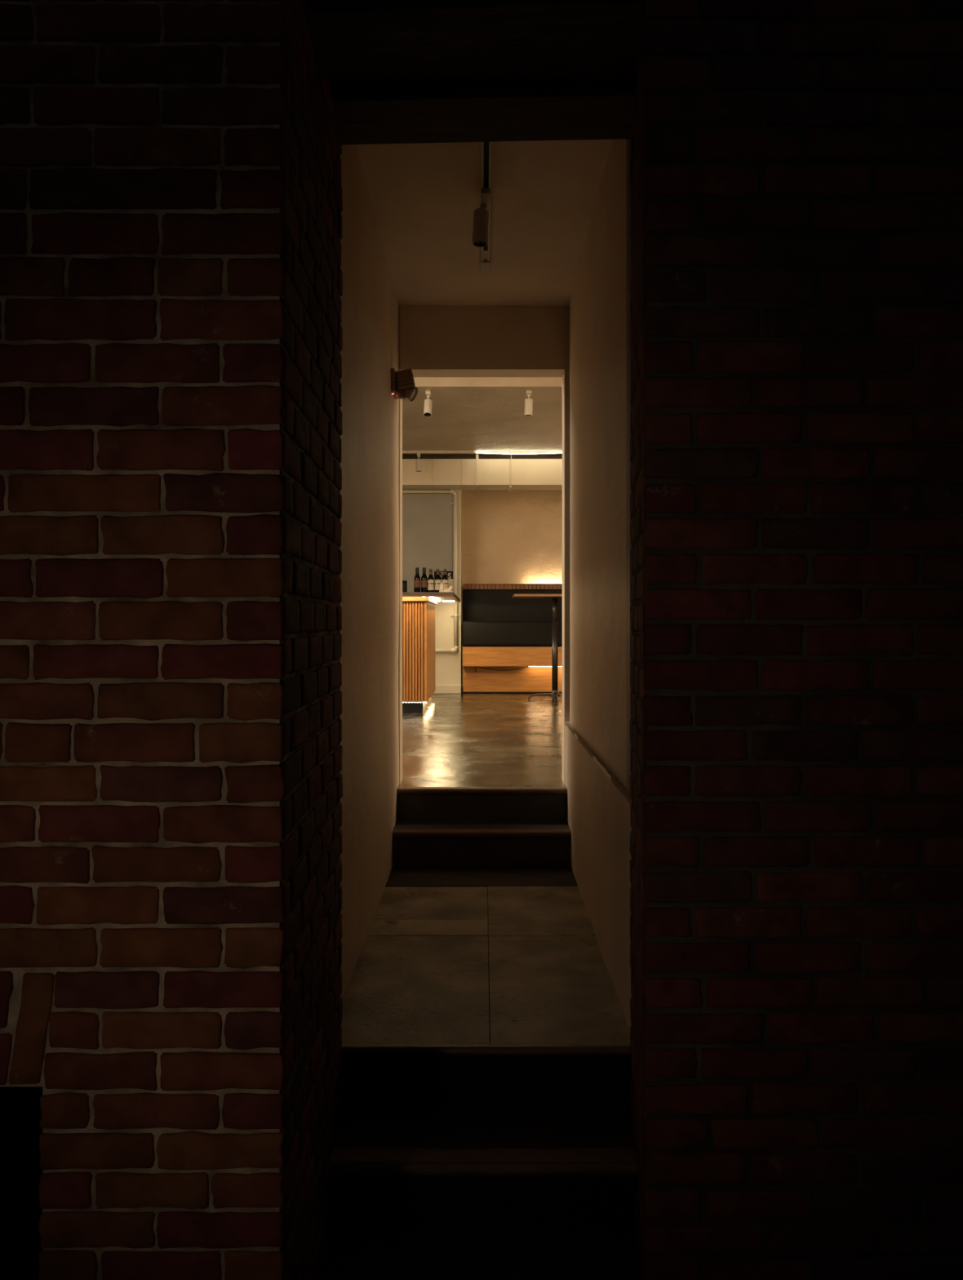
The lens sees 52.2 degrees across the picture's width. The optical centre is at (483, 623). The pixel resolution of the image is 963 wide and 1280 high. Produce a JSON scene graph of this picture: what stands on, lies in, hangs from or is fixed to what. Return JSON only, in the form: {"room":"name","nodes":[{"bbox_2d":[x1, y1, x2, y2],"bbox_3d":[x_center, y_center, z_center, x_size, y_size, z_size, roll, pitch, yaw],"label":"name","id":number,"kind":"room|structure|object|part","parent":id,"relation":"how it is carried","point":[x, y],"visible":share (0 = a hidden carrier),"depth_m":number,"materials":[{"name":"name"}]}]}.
{"room":"building entrance exterior","nodes":[
{"label":"building entrance exterior","id":0,"kind":"room"},
{"bbox_2d":[0,0,342,1279],"bbox_3d":[-1.480,0.095,2.211,2.246,4.300,0.899,0,0,0],"label":"wall","id":1,"kind":"structure","parent":0,"point":[171,199],"depth_m":1.76,"materials":[{"name":"red brick"}]},
{"bbox_2d":[340,144,399,1000],"bbox_3d":[-0.533,-0.230,3.815,0.223,2.850,2.320,0,0,0],"label":"wall","id":2,"kind":"structure","parent":0,"point":[370,323],"depth_m":3.60,"materials":[{"name":"paint"}]},
{"bbox_2d":[391,368,417,401],"bbox_3d":[-0.365,-1.118,4.633,0.120,0.145,0.175,0,0,0],"label":"emergency light","id":3,"kind":"object","parent":2,"relation":"attached to","point":[402,381],"visible":1,"depth_m":4.58,"materials":[{"name":"grey metal"}]},
{"bbox_3d":[-0.417,-1.129,4.633,0.016,0.105,0.175,0,0,0],"label":"plate","id":4,"kind":"part","parent":3,"relation":"part of","materials":[{"name":"grey metal"}]},
{"bbox_2d":[396,387,405,399],"bbox_3d":[-0.382,-1.084,4.620,0.051,0.052,0.048,0,0,0],"label":"indicator light","id":5,"kind":"object","parent":3,"relation":"attached to","point":[401,392],"depth_m":4.60,"materials":[{"name":"plastic"}]},
{"bbox_2d":[396,371,412,386],"bbox_3d":[-0.366,-1.140,4.580,0.070,0.070,0.002,0,0,0],"label":"grille","id":6,"kind":"object","parent":3,"relation":"attached to","point":[403,378],"depth_m":4.58,"materials":[{"name":"black metal"}]},
{"bbox_2d":[435,489,462,686],"bbox_3d":[-1.879,-0.355,11.950,3.243,4.200,0.900,0,0,0],"label":"wall","id":7,"kind":"structure","parent":0,"point":[448,665],"depth_m":11.50,"materials":[{"name":"white paint"}]},
{"bbox_2d":[402,493,453,591],"bbox_3d":[-1.921,-0.912,11.493,3.139,1.255,0.017,0,0,0],"label":"panel","id":8,"kind":"object","parent":7,"relation":"attached to","point":[427,517],"depth_m":11.49,"materials":[{"name":"grey paint"}]},
{"bbox_2d":[402,489,459,653],"bbox_3d":[-0.736,-0.612,11.454,0.929,1.896,0.082,0,0,0],"label":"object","id":9,"kind":"object","parent":7,"relation":"attached to","point":[455,503],"visible":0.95,"depth_m":11.42,"materials":[{"name":"paint"}]},
{"bbox_2d":[433,684,461,693],"bbox_3d":[-0.502,0.764,11.491,0.495,0.098,0.038,0,0,0],"label":"baseboard","id":10,"kind":"structure","parent":7,"relation":"attached to","point":[439,689],"depth_m":11.47,"materials":[{"name":"white paint"}]},
{"bbox_2d":[402,453,562,491],"bbox_3d":[0.300,-1.748,11.285,7.580,0.430,0.470,0,0,0],"label":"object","id":11,"kind":"object","parent":7,"relation":"attached to","point":[477,473],"visible":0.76,"depth_m":11.07,"materials":[{"name":"paint"}]},
{"bbox_2d":[402,693,562,779],"bbox_3d":[0.300,0.863,8.675,7.600,0.100,7.250,0,0,0],"label":"floor","id":12,"kind":"structure","parent":0,"point":[464,735],"depth_m":7.03,"materials":[{"name":"concrete"}]},
{"bbox_2d":[402,596,437,712],"bbox_3d":[-1.547,0.285,9.740,2.109,1.055,1.680,0,0,0],"label":"bar counter","id":13,"kind":"object","parent":12,"relation":"on","point":[418,612],"depth_m":8.96,"materials":[{"name":"brown wood"}]},
{"bbox_3d":[-0.518,0.257,9.765,0.012,0.924,1.630,0,0,0],"label":"panel","id":14,"kind":"part","parent":13,"relation":"part of","materials":[{"name":"brown wood"}]},
{"bbox_2d":[402,591,460,602],"bbox_3d":[-1.431,-0.262,10.078,2.338,0.040,2.655,0,0,0],"label":"countertop","id":15,"kind":"structure","parent":13,"relation":"on","point":[442,596],"depth_m":8.75,"materials":[{"name":"grey laminate"}]},
{"bbox_2d":[402,580,407,591],"bbox_3d":[-0.782,-0.354,9.700,0.066,0.144,0.066,0,0,0],"label":"canister","id":16,"kind":"object","parent":15,"relation":"on","point":[404,582],"visible":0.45,"depth_m":9.67,"materials":[{"name":"black metal"}]},
{"bbox_2d":[413,567,420,591],"bbox_3d":[-0.668,-0.426,10.000,0.068,0.289,0.069,0,0,0],"label":"wine bottle","id":17,"kind":"object","parent":15,"relation":"on","point":[417,578],"visible":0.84,"depth_m":9.97,"materials":[{"name":"black glass"}]},
{"bbox_2d":[421,567,427,591],"bbox_3d":[-0.597,-0.426,10.000,0.068,0.289,0.069,0,0,0],"label":"wine bottle","id":18,"kind":"object","parent":15,"relation":"on","point":[424,579],"visible":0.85,"depth_m":9.97,"materials":[{"name":"black glass"}]},
{"bbox_2d":[427,568,434,591],"bbox_3d":[-0.529,-0.421,10.000,0.068,0.277,0.069,0,0,0],"label":"wine bottle","id":19,"kind":"object","parent":15,"relation":"on","point":[430,580],"visible":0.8,"depth_m":9.97,"materials":[{"name":"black glass"}]},
{"bbox_2d":[434,568,441,591],"bbox_3d":[-0.459,-0.421,10.000,0.068,0.277,0.069,0,0,0],"label":"wine bottle","id":20,"kind":"object","parent":15,"relation":"on","point":[437,580],"visible":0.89,"depth_m":9.97,"materials":[{"name":"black glass"}]},
{"bbox_2d":[434,571,453,591],"bbox_3d":[-0.408,-0.413,10.219,0.194,0.262,0.125,0,0,0],"label":"carton","id":21,"kind":"object","parent":15,"relation":"on","point":[450,574],"visible":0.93,"depth_m":10.16,"materials":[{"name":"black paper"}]},
{"bbox_3d":[-0.408,-0.503,10.220,0.194,0.081,0.122,0,0,0],"label":"panel","id":22,"kind":"part","parent":21,"relation":"part of","materials":[{"name":"black cardboard"}]},
{"bbox_3d":[-0.408,-0.373,10.220,0.194,0.181,0.120,0,0,0],"label":"panel","id":23,"kind":"part","parent":21,"relation":"part of","materials":[{"name":"white cardboard"}]},
{"bbox_2d":[441,568,448,590],"bbox_3d":[-0.385,-0.421,10.000,0.068,0.277,0.069,0,0,0],"label":"wine bottle","id":24,"kind":"object","parent":15,"relation":"on","point":[445,579],"visible":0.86,"depth_m":9.97,"materials":[{"name":"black glass"}]},
{"bbox_3d":[-0.385,-0.418,10.000,0.068,0.272,0.068,0,0,0],"label":"glass","id":25,"kind":"part","parent":24,"relation":"part of","materials":[{"name":"black glass"}]},
{"bbox_2d":[439,582,453,591],"bbox_3d":[-0.349,-0.338,9.365,0.138,0.112,0.070,0,0,0],"label":"crumpled paper","id":26,"kind":"object","parent":15,"relation":"on","point":[451,587],"visible":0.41,"depth_m":9.35,"materials":[{"name":"white paper"}]},
{"bbox_2d":[462,583,562,693],"bbox_3d":[1.839,0.166,11.671,4.171,1.295,0.707,0,0,0],"label":"banquette","id":27,"kind":"object","parent":12,"relation":"on","point":[502,633],"depth_m":11.50,"materials":[{"name":"black leather"}]},
{"bbox_2d":[479,666,528,670],"bbox_3d":[0.231,0.519,11.420,0.598,0.049,0.007,0,0,0],"label":"cable","id":28,"kind":"object","parent":27,"relation":"hanging from","point":[528,666],"visible":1,"depth_m":11.42,"materials":[{"name":"plastic"}]},
{"bbox_2d":[462,621,562,646],"bbox_3d":[0.751,0.116,11.619,1.997,0.297,0.602,0,0,0],"label":"seat cushion","id":29,"kind":"object","parent":27,"relation":"on","point":[474,633],"depth_m":11.32,"materials":[{"name":"black leather"}]},
{"bbox_3d":[1.833,0.378,11.643,4.135,0.224,0.615,0,0,0],"label":"seat","id":30,"kind":"part","parent":27,"relation":"part of","materials":[{"name":"brown wood"}]},
{"bbox_3d":[1.833,0.547,11.525,4.135,0.495,0.050,0,0,0],"label":"kick panel","id":31,"kind":"part","parent":27,"relation":"part of","materials":[{"name":"brown wood"}]},
{"bbox_2d":[462,589,562,621],"bbox_3d":[0.753,-0.217,11.930,1.993,0.394,0.120,0,0,0],"label":"cushion","id":32,"kind":"object","parent":27,"relation":"on","point":[478,605],"depth_m":11.87,"materials":[{"name":"black leather"}]},
{"bbox_3d":[2.066,0.494,11.425,3.067,0.006,0.010,0,0,0],"label":"light strip","id":33,"kind":"part","parent":27,"relation":"part of","materials":[{"name":"white plastic"}]},
{"bbox_2d":[511,594,562,701],"bbox_3d":[0.825,0.251,10.600,1.002,1.121,0.800,0,0,0],"label":"bar table","id":34,"kind":"object","parent":12,"relation":"on","point":[554,694],"visible":0.88,"depth_m":10.57,"materials":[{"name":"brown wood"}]},
{"bbox_3d":[0.776,-0.280,10.600,0.240,0.008,0.240,0,0,0],"label":"mounting plate","id":35,"kind":"part","parent":34,"relation":"part of","materials":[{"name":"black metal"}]},
{"bbox_2d":[402,377,562,453],"bbox_3d":[0.300,-2.150,8.750,7.600,0.500,7.300,0,0,0],"label":"ceiling","id":36,"kind":"structure","parent":0,"point":[476,414],"depth_m":9.03,"materials":[{"name":"paint"}]},
{"bbox_2d":[423,390,432,417],"bbox_3d":[-0.449,-1.793,8.033,0.068,0.215,0.135,0,0,0],"label":"spotlight","id":37,"kind":"object","parent":36,"relation":"hanging from","point":[428,402],"visible":1,"depth_m":8.00,"materials":[{"name":"white metal"}]},
{"bbox_2d":[402,450,474,453],"bbox_3d":[-1.648,-1.886,10.800,3.103,0.028,0.036,0,0,0],"label":"rail","id":38,"kind":"object","parent":36,"relation":"attached to","point":[403,451],"visible":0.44,"depth_m":10.78,"materials":[{"name":"white metal"}]},
{"bbox_2d":[415,452,422,471],"bbox_3d":[-0.705,-1.773,10.800,0.065,0.198,0.090,0,0,0],"label":"spotlight","id":39,"kind":"object","parent":38,"relation":"hanging from","point":[418,462],"visible":1,"depth_m":10.78,"materials":[{"name":"white metal"}]},
{"bbox_2d":[475,451,562,453],"bbox_3d":[1.912,-1.886,10.860,3.977,0.029,0.024,0,0,0],"label":"light strip","id":40,"kind":"object","parent":36,"relation":"attached to","point":[485,452],"visible":0.24,"depth_m":10.86,"materials":[{"name":"white plastic"}]},
{"bbox_2d":[475,452,562,453],"bbox_3d":[1.912,-1.883,10.860,3.977,0.023,0.011,0,0,0],"label":"diffuser","id":41,"kind":"object","parent":40,"relation":"attached to","point":[476,452],"depth_m":10.86,"materials":[{"name":"white plastic"}]},
{"bbox_2d":[524,390,533,416],"bbox_3d":[0.374,-1.802,8.050,0.069,0.195,0.090,0,0,0],"label":"spotlight","id":42,"kind":"object","parent":36,"relation":"hanging from","point":[528,402],"visible":1,"depth_m":8.03,"materials":[{"name":"white metal"}]},
{"bbox_2d":[402,453,562,459],"bbox_3d":[0.300,-2.035,11.440,7.580,0.330,0.040,0,0,0],"label":"wall","id":43,"kind":"structure","parent":0,"point":[432,456],"depth_m":11.42,"materials":[{"name":"brown paint"}]},
{"bbox_2d":[356,139,612,306],"bbox_3d":[0.000,-1.705,3.815,1.320,0.200,2.320,0,0,0],"label":"ceiling","id":44,"kind":"structure","parent":0,"point":[424,197],"depth_m":3.86,"materials":[{"name":"paint"}]},
{"bbox_2d":[480,142,492,272],"bbox_3d":[0.011,-1.592,3.565,0.038,0.026,1.730,0,0,0],"label":"rail","id":45,"kind":"object","parent":44,"relation":"attached to","point":[486,147],"visible":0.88,"depth_m":3.52,"materials":[{"name":"metal"}]},
{"bbox_2d":[471,187,490,247],"bbox_3d":[-0.007,-1.501,3.660,0.068,0.174,0.160,0,0,0],"label":"spotlight","id":46,"kind":"object","parent":45,"relation":"hanging from","point":[481,215],"visible":1,"depth_m":3.65,"materials":[{"name":"metal"}]},
{"bbox_3d":[0.002,-1.551,3.680,0.024,0.030,0.016,0,0,0],"label":"stem","id":47,"kind":"part","parent":46,"relation":"part of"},
{"bbox_2d":[398,306,570,784],"bbox_3d":[0.300,-0.305,5.045,7.800,4.100,0.160,0,0,0],"label":"wall","id":48,"kind":"structure","parent":0,"point":[435,341],"depth_m":4.96,"materials":[{"name":"paint"}]},
{"bbox_2d":[340,866,631,1124],"bbox_3d":[0.000,1.404,3.647,0.920,0.522,1.987,0,0,0],"label":"floor","id":49,"kind":"structure","parent":0,"point":[468,986],"depth_m":2.98,"materials":[{"name":"stone"}]},
{"bbox_2d":[392,821,571,866],"bbox_3d":[0.001,1.069,4.745,0.892,0.191,0.271,0,0,0],"label":"stair step","id":50,"kind":"structure","parent":49,"relation":"on","point":[415,843],"depth_m":4.62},
{"bbox_2d":[396,779,567,821],"bbox_3d":[0.001,0.989,4.987,0.892,0.353,0.306,0,0,0],"label":"stair step","id":51,"kind":"structure","parent":50,"relation":"on","point":[417,800],"depth_m":4.85,"materials":[{"name":"concrete"}]},
{"bbox_2d":[462,489,562,686],"bbox_3d":[1.911,-0.671,12.099,4.377,2.968,0.021,0,0,0],"label":"wall","id":52,"kind":"structure","parent":0,"point":[514,536],"depth_m":12.10,"materials":[{"name":"paint"}]},
{"bbox_2d":[564,138,631,1030],"bbox_3d":[0.532,-0.230,3.815,0.244,2.850,2.320,0,0,0],"label":"wall","id":53,"kind":"structure","parent":0,"point":[598,297],"depth_m":3.52,"materials":[{"name":"paint"}]},
{"bbox_2d":[564,721,631,804],"bbox_3d":[0.421,0.500,3.800,0.018,0.016,2.280,0,0,0],"label":"handrail","id":54,"kind":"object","parent":53,"relation":"attached to","point":[623,789],"depth_m":3.45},
{"bbox_2d":[626,138,632,795],"bbox_3d":[0.429,-0.507,2.850,0.016,2.185,0.070,0,0,0],"label":"bead","id":55,"kind":"object","parent":53,"relation":"attached to","point":[629,547],"visible":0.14,"depth_m":2.84},
{"bbox_2d":[629,0,962,1279],"bbox_3d":[1.522,0.095,2.371,2.363,4.300,0.579,0,0,0],"label":"wall","id":56,"kind":"structure","parent":0,"point":[796,726],"depth_m":2.08,"materials":[{"name":"red brick"}]},
{"bbox_3d":[0.000,-1.696,2.371,1.000,0.717,0.578,0,0,0],"label":"wall","id":57,"kind":"structure","parent":0,"visible":0},
{"bbox_2d":[309,0,644,144],"bbox_3d":[0.000,-1.363,2.380,1.002,0.140,0.560,0,0,0],"label":"trim","id":58,"kind":"structure","parent":57,"relation":"attached to","point":[399,71],"depth_m":2.36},
{"bbox_3d":[0.000,1.675,-0.670,6.000,0.060,6.660,0,0,0],"label":"floor","id":59,"kind":"structure","parent":0,"visible":0},
{"bbox_2d":[318,1228,639,1279],"bbox_3d":[0.005,1.569,2.279,0.760,0.191,0.322,0,0,0],"label":"stair step","id":60,"kind":"structure","parent":59,"relation":"on","point":[349,1254],"depth_m":2.30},
{"bbox_2d":[328,1106,637,1228],"bbox_3d":[0.005,1.486,2.551,0.760,0.358,0.338,0,0,0],"label":"stair step","id":61,"kind":"structure","parent":59,"relation":"on","point":[390,1166],"depth_m":2.40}
]}

